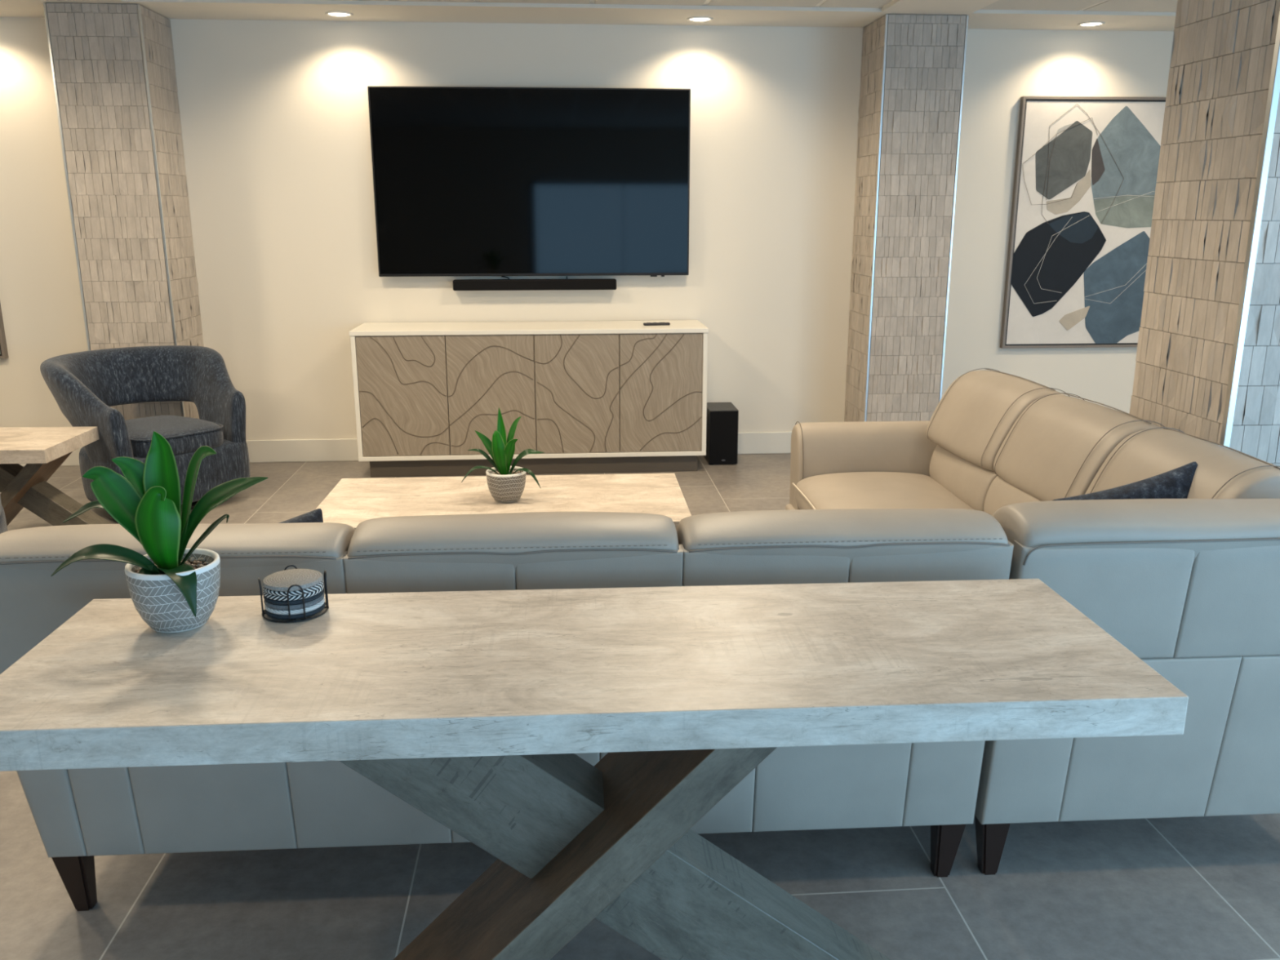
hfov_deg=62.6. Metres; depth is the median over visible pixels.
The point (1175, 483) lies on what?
cushion
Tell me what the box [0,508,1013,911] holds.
sofa
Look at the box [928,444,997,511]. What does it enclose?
lumbar cushion
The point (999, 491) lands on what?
lumbar cushion
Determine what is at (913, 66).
tiled column
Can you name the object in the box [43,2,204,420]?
tiled column
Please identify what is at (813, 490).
seat cushion
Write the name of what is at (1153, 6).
trim
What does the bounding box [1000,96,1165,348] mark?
framed painting
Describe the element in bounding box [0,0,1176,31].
ceiling
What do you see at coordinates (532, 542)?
cushion
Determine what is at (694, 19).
recessed light
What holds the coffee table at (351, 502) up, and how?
on the floor
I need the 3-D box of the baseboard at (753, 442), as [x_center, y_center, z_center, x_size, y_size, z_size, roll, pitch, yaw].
[-0.289,-0.216,6.641,9.600,0.140,0.015,-1,14,-4]
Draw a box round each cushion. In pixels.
[0,498,1,515]
[0,522,355,570]
[124,415,223,457]
[278,508,323,523]
[347,511,679,573]
[676,508,1008,568]
[794,471,974,510]
[926,369,1065,471]
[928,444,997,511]
[983,475,1040,515]
[992,498,1279,562]
[993,395,1160,501]
[1053,462,1197,500]
[1085,428,1279,498]
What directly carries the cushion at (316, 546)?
on the sofa at (79, 815)
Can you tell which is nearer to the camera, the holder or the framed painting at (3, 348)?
the holder
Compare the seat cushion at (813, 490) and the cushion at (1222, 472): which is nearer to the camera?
the cushion at (1222, 472)
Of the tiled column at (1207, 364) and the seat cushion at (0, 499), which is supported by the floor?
the tiled column at (1207, 364)
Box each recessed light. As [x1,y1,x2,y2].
[324,11,353,17]
[686,16,713,22]
[1077,21,1105,26]
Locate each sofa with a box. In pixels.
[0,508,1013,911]
[785,368,1279,875]
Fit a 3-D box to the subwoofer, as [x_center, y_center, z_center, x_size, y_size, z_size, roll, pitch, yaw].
[0.498,-0.290,6.529,0.178,0.338,0.293,-1,14,-4]
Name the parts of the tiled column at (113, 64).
edge trim, edge trim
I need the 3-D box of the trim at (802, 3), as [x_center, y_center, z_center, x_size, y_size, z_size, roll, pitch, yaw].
[-0.386,-1.595,1.847,3.984,0.056,7.612,-1,14,-4]
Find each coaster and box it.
[262,568,323,591]
[262,579,323,595]
[262,584,324,600]
[263,588,324,604]
[263,592,324,609]
[264,597,324,614]
[264,601,325,619]
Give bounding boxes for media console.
[348,320,708,477]
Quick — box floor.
[0,453,1279,959]
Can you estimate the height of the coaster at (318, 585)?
0.008 m
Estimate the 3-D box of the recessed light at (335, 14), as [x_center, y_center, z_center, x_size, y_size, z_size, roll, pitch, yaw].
[-1.634,-2.529,5.712,0.148,0.008,0.148,-1,14,-4]
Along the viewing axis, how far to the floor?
2.42 m
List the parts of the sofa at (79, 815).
panel, panel, leg, panel, panel, panel, panel, panel, panel, panel, panel, panel, panel, panel, panel, leg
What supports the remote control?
on the media console
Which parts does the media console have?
door, door, door, door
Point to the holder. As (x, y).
(288, 566)
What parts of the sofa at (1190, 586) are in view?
panel, armrest, leg, panel, panel, panel, panel, panel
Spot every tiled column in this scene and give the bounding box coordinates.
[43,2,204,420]
[844,13,968,422]
[1129,0,1279,466]
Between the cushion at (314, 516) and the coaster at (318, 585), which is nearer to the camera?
the coaster at (318, 585)
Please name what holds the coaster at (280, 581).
on the coaster at (318, 585)
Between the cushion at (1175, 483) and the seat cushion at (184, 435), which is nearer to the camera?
the cushion at (1175, 483)
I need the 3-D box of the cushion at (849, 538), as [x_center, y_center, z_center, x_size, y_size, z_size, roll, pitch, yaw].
[0.412,0.272,2.340,0.676,0.468,0.376,-1,14,-3]
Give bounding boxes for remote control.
[643,322,670,325]
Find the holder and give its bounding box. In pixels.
[257,564,328,622]
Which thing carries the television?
attached to the wall
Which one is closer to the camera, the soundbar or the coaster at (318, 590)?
the coaster at (318, 590)
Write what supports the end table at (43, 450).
on the floor
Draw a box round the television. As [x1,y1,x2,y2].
[367,85,690,276]
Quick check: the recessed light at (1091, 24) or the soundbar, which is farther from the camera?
the soundbar
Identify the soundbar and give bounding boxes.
[453,275,616,290]
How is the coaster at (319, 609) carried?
in the holder
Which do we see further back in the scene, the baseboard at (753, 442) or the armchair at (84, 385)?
the baseboard at (753, 442)
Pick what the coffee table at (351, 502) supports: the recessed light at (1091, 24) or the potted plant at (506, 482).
the potted plant at (506, 482)
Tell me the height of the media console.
0.855 m
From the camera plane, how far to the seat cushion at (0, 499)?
4.20 m
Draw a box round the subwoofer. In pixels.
[703,402,738,464]
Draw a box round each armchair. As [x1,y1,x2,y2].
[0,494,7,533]
[40,345,249,509]
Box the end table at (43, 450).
[0,426,111,525]
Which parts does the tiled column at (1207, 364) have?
edge trim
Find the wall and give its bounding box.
[0,17,1173,439]
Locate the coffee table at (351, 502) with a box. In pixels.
[315,473,691,528]
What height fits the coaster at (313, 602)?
0.009 m
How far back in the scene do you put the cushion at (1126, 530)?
2.16 m
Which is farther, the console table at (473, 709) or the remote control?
the remote control
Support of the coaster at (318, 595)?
on the coaster at (313, 602)
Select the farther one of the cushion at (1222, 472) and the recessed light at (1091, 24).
the recessed light at (1091, 24)
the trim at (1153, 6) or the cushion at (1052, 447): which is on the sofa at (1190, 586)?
the cushion at (1052, 447)
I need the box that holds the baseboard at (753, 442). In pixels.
[18,431,791,466]
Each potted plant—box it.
[50,431,267,632]
[461,408,545,502]
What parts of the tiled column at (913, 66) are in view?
edge trim, edge trim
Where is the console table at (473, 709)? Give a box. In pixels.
[0,578,1188,959]
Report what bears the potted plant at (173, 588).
on the console table at (473, 709)
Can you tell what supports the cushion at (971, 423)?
on the sofa at (1190, 586)
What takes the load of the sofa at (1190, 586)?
on the floor
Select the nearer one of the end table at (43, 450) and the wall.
the end table at (43, 450)
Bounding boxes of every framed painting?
[0,302,8,359]
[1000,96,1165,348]
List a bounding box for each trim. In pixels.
[332,0,893,8]
[979,0,1177,12]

